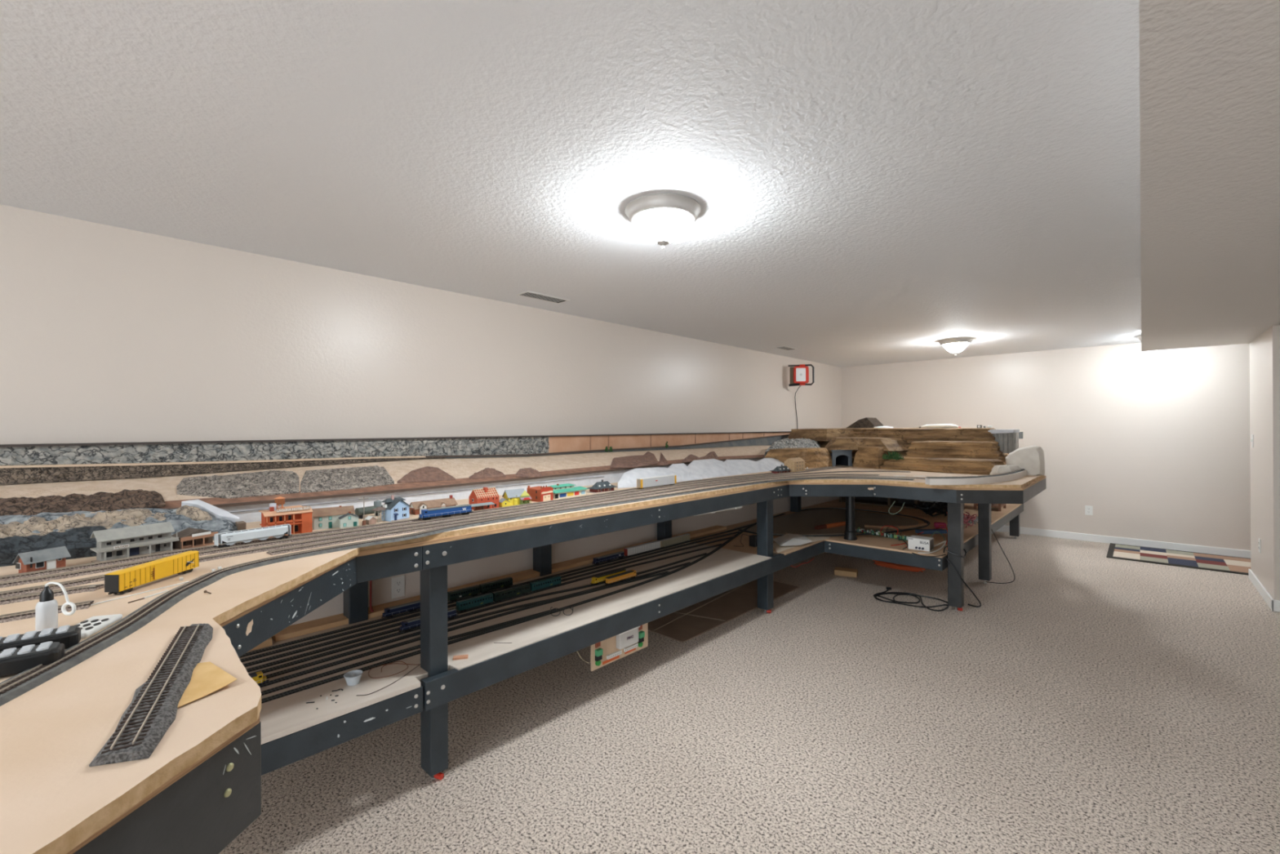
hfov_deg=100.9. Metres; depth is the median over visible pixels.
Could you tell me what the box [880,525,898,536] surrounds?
wire loop
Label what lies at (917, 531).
case
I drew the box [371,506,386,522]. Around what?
tower
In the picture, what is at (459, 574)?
wall
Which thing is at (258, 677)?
locomotive
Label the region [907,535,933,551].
box
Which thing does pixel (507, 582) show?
coach
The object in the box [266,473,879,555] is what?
railway track
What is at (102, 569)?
railway track
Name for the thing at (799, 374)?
work light
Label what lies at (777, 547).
paper sheet
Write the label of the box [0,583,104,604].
railway track
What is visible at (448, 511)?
hood
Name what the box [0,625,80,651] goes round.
controller
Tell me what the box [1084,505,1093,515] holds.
wall outlet
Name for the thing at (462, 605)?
coach
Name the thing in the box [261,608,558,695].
railway track
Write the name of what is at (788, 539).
paper sheet
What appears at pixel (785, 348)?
ceiling vent
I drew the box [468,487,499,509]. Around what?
brick house
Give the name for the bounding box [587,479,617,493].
station
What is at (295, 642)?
railway track
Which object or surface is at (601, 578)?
hood
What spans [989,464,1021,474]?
boulder
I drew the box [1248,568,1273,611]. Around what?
baseboard
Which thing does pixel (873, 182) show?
ceiling
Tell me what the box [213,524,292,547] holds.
car
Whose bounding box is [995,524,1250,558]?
baseboard
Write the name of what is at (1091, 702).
floor
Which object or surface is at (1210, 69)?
soffit
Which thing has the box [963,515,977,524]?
wire tangle
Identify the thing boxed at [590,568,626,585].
locomotive
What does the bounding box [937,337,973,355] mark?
ceiling light
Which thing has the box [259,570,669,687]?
railway track
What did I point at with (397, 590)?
socket
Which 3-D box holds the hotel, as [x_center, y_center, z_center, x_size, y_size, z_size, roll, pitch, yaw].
[-1.381,0.363,2.064,0.091,0.114,0.160,0,0,44]
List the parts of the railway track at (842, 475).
rail, rail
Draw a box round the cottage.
[408,494,457,515]
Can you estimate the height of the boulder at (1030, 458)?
0.244 m
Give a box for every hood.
[251,675,257,683]
[390,602,420,614]
[427,505,471,516]
[597,569,626,582]
[598,552,624,562]
[605,572,633,583]
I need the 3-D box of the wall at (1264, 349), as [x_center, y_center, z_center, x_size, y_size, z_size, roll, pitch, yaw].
[5.731,0.203,3.915,1.480,2.374,1.170,0,0,44]
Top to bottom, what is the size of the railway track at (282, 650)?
0.006 m
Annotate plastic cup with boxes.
[343,670,363,685]
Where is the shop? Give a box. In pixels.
[527,484,552,502]
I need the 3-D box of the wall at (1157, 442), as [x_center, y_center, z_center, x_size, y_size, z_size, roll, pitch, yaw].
[6.103,0.204,5.934,7.720,2.374,0.100,0,0,44]
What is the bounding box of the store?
[544,483,588,498]
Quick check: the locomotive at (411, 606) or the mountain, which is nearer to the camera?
the locomotive at (411, 606)
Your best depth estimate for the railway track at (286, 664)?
2.66 m
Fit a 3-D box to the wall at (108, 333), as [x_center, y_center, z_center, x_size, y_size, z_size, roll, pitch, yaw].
[-0.745,0.233,4.399,0.100,2.374,11.755,0,0,44]
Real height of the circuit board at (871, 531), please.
0.035 m
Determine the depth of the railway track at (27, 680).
1.30 m
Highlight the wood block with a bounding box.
[453,654,468,660]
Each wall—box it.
[0,204,841,444]
[288,496,839,626]
[841,342,1250,550]
[1249,324,1279,600]
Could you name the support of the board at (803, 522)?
on the table
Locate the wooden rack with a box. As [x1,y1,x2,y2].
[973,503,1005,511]
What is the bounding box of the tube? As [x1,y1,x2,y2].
[693,506,742,515]
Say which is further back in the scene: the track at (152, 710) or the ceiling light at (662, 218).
the ceiling light at (662, 218)
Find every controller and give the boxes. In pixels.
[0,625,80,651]
[0,641,64,676]
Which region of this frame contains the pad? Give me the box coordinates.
[75,613,122,638]
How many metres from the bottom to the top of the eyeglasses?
0.042 m
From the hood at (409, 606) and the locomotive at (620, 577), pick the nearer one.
the hood at (409, 606)
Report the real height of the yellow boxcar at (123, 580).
0.057 m
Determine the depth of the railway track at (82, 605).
1.17 m
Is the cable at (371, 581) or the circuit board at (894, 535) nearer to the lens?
the cable at (371, 581)
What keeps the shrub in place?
on the mountain
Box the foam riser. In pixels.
[925,469,1026,484]
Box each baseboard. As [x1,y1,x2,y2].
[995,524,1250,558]
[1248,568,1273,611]
[1271,600,1279,612]
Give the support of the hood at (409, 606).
attached to the locomotive at (411, 606)
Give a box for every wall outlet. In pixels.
[391,575,404,598]
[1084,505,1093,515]
[1258,537,1261,552]
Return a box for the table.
[0,463,1046,853]
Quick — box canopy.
[471,502,494,511]
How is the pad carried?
on the table
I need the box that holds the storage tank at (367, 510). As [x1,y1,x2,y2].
[355,499,382,519]
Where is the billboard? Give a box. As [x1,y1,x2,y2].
[269,502,276,510]
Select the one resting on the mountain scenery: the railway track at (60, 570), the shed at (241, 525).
the shed at (241, 525)
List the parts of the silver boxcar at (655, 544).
panel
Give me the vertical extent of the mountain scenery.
0.382 m
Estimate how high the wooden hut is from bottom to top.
0.034 m
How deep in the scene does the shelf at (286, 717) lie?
2.43 m
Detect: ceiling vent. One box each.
[515,290,569,303]
[774,346,796,350]
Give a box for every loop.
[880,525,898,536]
[888,501,905,514]
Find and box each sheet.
[177,662,236,707]
[773,532,830,552]
[773,533,812,546]
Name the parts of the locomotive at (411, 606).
frame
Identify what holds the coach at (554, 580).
on the railway track at (268, 664)
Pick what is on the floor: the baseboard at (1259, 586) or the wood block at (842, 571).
the wood block at (842, 571)
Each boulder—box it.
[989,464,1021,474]
[1004,445,1044,475]
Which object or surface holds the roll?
on the mountain
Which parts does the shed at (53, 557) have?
pane, pane, panel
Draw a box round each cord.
[872,560,925,572]
[942,546,981,607]
[985,528,1015,583]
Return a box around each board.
[734,509,918,534]
[855,527,864,533]
[863,529,878,534]
[873,531,888,537]
[884,533,898,538]
[896,534,910,541]
[1018,431,1022,438]
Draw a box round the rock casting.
[987,429,1019,453]
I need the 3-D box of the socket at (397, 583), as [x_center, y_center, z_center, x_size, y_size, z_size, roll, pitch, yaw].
[-1.326,0.858,2.902,0.002,0.033,0.033,0,0,44]
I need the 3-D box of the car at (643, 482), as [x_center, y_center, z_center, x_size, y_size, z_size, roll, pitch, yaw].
[0.119,0.373,3.596,0.037,0.072,0.397,0,0,41]
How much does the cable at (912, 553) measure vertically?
0.008 m
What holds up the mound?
on the mountain
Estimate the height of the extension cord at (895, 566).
0.040 m
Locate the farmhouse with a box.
[311,505,359,529]
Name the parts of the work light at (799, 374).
mount arm, power cord, black handle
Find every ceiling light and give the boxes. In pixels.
[624,192,701,248]
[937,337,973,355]
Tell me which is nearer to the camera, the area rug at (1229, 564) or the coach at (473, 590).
the coach at (473, 590)
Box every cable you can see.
[369,580,373,611]
[873,589,949,611]
[911,552,946,556]
[917,541,946,553]
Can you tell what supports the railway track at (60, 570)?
on the table
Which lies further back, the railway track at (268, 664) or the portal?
the portal
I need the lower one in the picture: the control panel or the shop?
the control panel
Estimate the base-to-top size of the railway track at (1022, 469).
0.008 m
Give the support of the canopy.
on the table
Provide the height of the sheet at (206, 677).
0.007 m
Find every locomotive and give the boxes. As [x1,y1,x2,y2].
[248,671,269,686]
[381,600,420,618]
[398,607,457,631]
[417,503,473,519]
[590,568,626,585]
[591,551,625,564]
[604,569,637,585]
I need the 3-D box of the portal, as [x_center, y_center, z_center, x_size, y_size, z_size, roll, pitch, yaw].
[2.048,0.324,5.635,0.255,0.170,0.322,0,0,-23]
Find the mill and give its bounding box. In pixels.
[783,457,805,471]
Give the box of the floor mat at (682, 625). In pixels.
[647,578,799,642]
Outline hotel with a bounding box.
[258,505,312,537]
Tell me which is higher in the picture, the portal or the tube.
the portal
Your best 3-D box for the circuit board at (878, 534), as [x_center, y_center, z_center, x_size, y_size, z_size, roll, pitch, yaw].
[2.155,0.949,4.705,0.090,0.034,0.110,0,0,-42]
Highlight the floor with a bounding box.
[218,531,1279,853]
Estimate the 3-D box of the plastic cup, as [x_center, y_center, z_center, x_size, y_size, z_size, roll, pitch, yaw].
[-1.090,0.957,2.011,0.066,0.037,0.066,0,0,44]
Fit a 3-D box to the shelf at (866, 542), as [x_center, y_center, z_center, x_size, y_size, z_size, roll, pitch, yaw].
[2.595,0.976,5.676,1.879,0.016,4.758,0,0,44]
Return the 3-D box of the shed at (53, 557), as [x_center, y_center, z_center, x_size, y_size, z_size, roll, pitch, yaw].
[-1.745,0.389,1.543,0.055,0.062,0.100,0,0,17]
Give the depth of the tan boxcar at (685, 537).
4.32 m
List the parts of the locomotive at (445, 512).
frame, handrail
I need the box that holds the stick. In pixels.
[128,597,144,603]
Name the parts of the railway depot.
porch post, pane, pane, panel, balcony railing, porch post, panel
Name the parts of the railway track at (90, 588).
rail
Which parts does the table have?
styrene strip, styrene strip, leg, wire coil, leg, leg, leg, leg, leg, leg, leg, leg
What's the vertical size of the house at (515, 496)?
0.084 m
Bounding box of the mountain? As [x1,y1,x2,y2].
[764,417,1008,474]
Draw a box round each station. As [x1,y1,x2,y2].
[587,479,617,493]
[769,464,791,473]
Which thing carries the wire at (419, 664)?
on the table
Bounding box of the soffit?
[1139,0,1279,351]
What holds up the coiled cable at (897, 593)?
on the floor
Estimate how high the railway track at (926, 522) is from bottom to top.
0.008 m
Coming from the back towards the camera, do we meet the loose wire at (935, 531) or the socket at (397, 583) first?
the loose wire at (935, 531)
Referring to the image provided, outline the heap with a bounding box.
[911,501,947,516]
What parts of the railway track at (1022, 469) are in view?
rail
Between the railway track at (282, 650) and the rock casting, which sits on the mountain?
the rock casting
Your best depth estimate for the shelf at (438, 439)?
3.18 m
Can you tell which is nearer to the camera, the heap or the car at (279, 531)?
the car at (279, 531)
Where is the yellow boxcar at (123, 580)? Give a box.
[104,551,199,594]
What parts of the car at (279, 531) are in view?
frame, frame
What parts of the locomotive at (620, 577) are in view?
frame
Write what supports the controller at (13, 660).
on the table
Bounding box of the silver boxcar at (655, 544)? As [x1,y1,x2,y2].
[624,540,660,556]
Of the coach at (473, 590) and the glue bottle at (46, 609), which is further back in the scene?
the coach at (473, 590)
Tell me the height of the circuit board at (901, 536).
0.034 m
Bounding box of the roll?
[919,423,960,427]
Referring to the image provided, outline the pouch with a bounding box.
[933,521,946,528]
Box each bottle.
[35,582,75,631]
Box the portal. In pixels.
[830,449,853,466]
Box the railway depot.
[90,521,179,562]
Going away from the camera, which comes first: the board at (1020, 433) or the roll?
the roll
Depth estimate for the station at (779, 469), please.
4.67 m
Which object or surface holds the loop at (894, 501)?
hanging from the table
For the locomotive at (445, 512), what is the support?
on the railway track at (102, 569)
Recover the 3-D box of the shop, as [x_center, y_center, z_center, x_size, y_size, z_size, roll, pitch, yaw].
[-0.567,0.374,3.003,0.105,0.086,0.106,0,0,30]
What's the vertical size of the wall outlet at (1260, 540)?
0.114 m
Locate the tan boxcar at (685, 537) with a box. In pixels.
[659,533,689,547]
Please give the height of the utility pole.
0.122 m
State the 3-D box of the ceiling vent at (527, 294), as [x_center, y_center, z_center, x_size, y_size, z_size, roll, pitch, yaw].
[-0.710,-0.951,3.889,0.140,0.007,0.382,0,0,44]
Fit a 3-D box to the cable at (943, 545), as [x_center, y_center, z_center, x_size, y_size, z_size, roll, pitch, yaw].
[2.317,0.949,4.160,0.494,0.034,0.081,0,0,-41]
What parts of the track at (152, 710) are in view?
rail, rail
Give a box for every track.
[0,465,841,582]
[0,466,849,587]
[0,471,911,598]
[0,476,915,706]
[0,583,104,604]
[0,600,93,622]
[88,623,213,766]
[238,524,753,657]
[240,530,739,662]
[243,536,734,666]
[246,543,724,672]
[248,552,708,674]
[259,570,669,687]
[261,513,785,703]
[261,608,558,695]
[265,561,692,679]
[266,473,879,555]
[737,507,930,536]
[798,475,925,479]
[925,468,1025,478]
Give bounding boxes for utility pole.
[358,497,368,525]
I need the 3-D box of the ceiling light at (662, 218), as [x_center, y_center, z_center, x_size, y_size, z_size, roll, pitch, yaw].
[0.102,-0.873,2.335,0.336,0.176,0.336,0,0,44]
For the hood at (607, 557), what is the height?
0.029 m
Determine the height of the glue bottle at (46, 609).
0.101 m
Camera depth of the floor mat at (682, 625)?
4.01 m
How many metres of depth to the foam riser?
3.75 m
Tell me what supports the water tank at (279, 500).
on the hotel
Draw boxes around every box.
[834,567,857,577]
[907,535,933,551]
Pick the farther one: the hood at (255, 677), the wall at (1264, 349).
the wall at (1264, 349)
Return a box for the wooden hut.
[364,515,377,524]
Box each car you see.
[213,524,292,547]
[636,474,676,488]
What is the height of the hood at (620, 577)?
0.029 m
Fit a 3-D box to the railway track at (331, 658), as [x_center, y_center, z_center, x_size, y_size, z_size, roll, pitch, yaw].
[-0.822,0.972,2.671,3.240,0.006,0.095,0,0,-44]
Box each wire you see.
[356,664,419,695]
[929,531,945,546]
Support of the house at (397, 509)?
on the table
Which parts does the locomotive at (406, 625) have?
frame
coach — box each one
[447,584,479,601]
[456,592,493,612]
[479,577,512,593]
[491,583,530,602]
[528,575,560,591]
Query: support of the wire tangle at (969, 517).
on the table
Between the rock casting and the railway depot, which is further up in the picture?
the rock casting
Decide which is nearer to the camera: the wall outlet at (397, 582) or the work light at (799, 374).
the wall outlet at (397, 582)
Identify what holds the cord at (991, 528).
hanging from the table
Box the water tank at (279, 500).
[274,496,284,509]
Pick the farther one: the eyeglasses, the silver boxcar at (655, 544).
the silver boxcar at (655, 544)
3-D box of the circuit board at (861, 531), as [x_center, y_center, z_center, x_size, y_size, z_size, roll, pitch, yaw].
[2.025,0.950,4.878,0.090,0.034,0.110,0,0,-42]
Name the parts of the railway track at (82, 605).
rail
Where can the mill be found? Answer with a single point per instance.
(797, 464)
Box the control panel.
[590,622,648,671]
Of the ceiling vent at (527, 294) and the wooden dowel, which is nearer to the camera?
the ceiling vent at (527, 294)
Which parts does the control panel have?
green knob, module lid, green knob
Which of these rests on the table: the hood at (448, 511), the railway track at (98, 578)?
the railway track at (98, 578)
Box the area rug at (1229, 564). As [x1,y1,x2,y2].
[1106,542,1250,575]
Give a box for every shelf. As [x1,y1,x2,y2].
[0,431,791,447]
[239,542,771,744]
[689,498,1022,557]
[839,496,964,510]
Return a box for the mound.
[874,426,893,427]
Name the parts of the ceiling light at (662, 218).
lamp shade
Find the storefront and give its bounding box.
[171,527,217,549]
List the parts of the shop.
cornice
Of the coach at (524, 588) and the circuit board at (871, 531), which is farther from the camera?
the circuit board at (871, 531)
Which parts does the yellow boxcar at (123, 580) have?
panel, door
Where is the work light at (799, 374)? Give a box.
[787,364,814,428]
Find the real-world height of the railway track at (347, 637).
0.006 m
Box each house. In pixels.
[381,495,411,521]
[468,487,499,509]
[498,488,531,506]
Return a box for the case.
[915,528,946,533]
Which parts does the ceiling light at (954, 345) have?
lamp shade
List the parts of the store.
shop panel, shop panel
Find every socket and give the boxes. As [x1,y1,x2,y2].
[395,580,401,586]
[395,587,401,593]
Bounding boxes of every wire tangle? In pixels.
[963,511,976,527]
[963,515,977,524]
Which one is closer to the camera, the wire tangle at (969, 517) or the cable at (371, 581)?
the cable at (371, 581)
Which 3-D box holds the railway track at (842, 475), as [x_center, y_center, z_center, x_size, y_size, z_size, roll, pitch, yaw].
[1.798,0.404,4.233,1.124,0.010,0.269,0,0,9]
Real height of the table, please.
1.003 m
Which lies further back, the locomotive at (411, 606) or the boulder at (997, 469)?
the boulder at (997, 469)
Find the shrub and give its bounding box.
[882,451,904,460]
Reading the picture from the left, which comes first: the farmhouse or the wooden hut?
the farmhouse
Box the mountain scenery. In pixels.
[0,431,820,566]
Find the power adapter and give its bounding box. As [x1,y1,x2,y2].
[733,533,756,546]
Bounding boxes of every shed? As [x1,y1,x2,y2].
[13,546,71,573]
[235,520,246,530]
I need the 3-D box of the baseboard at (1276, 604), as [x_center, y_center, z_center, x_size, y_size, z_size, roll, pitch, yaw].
[5.324,1.347,3.489,1.494,0.088,0.014,0,0,44]
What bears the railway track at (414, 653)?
on the table
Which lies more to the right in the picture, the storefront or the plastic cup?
the plastic cup
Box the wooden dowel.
[864,522,927,528]
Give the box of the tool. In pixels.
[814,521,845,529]
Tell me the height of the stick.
0.003 m
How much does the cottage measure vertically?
0.072 m
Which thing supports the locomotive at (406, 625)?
on the railway track at (286, 664)
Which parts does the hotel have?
railing, panel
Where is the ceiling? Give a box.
[0,0,1141,367]
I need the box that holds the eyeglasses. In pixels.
[550,605,573,616]
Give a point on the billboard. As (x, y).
(274, 504)
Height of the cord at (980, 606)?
0.479 m

